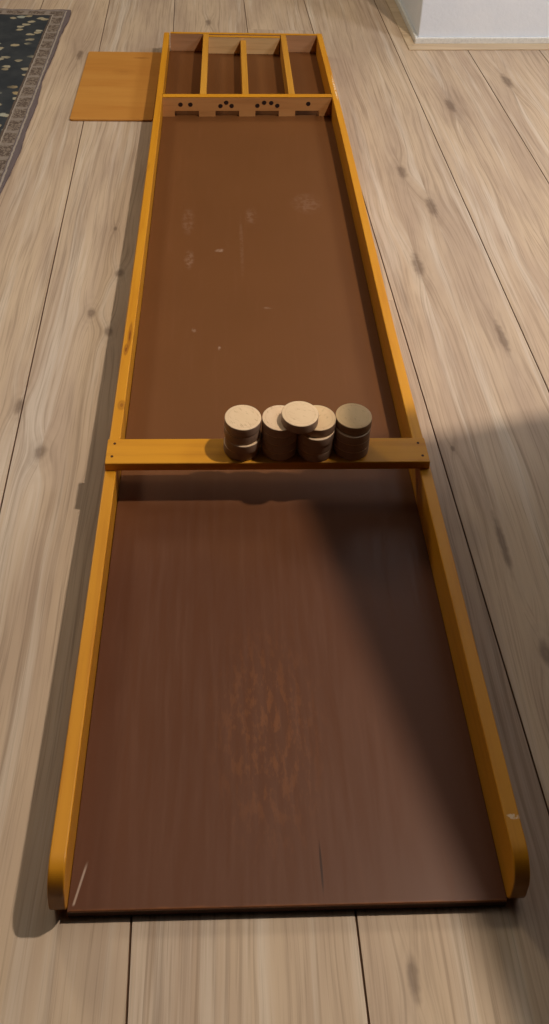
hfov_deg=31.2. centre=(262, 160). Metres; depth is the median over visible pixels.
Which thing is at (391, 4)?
trim
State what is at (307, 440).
puck
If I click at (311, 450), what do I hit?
puck
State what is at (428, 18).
wall
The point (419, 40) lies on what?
baseboard
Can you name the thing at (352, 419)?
puck
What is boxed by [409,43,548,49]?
trim
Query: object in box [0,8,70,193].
rug
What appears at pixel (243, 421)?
puck
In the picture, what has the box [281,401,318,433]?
puck
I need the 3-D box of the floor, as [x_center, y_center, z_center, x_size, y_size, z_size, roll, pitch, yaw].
[-0.141,-0.042,2.176,5.009,0.012,6.200,1,28,-3]
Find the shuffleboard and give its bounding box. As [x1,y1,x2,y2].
[47,32,529,916]
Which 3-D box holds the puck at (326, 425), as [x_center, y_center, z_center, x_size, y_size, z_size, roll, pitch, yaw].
[0.068,0.325,1.225,0.046,0.013,0.046,-19,35,-35]
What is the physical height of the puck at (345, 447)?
0.013 m
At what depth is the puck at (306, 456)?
1.22 m
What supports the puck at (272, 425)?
on the puck at (270, 439)
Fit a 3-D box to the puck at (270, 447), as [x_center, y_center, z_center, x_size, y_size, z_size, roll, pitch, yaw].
[0.021,0.347,1.234,0.046,0.013,0.046,-23,37,-39]
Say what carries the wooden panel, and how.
on the floor
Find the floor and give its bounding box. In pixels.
[0,0,548,1023]
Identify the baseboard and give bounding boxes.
[395,0,416,42]
[415,37,548,43]
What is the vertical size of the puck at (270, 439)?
0.013 m
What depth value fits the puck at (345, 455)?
1.23 m
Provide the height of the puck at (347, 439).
0.013 m
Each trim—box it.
[386,0,414,48]
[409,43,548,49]
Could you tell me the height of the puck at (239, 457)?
0.013 m
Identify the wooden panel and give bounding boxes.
[70,51,160,120]
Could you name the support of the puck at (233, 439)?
on the puck at (239, 449)
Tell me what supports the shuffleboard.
on the floor
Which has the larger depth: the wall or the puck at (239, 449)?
the wall
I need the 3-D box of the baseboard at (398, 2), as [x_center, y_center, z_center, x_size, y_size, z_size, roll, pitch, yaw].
[0.404,-0.679,3.398,0.008,0.019,1.490,1,28,-3]
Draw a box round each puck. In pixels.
[223,437,259,460]
[224,405,260,437]
[224,426,260,444]
[225,431,261,453]
[261,427,297,445]
[261,434,297,452]
[261,443,296,460]
[262,405,293,437]
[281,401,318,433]
[297,438,332,454]
[297,444,332,461]
[298,430,334,447]
[306,405,335,437]
[333,434,369,452]
[333,441,368,459]
[334,426,370,444]
[335,403,371,435]
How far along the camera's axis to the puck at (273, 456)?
1.22 m
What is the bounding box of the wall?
[400,0,548,36]

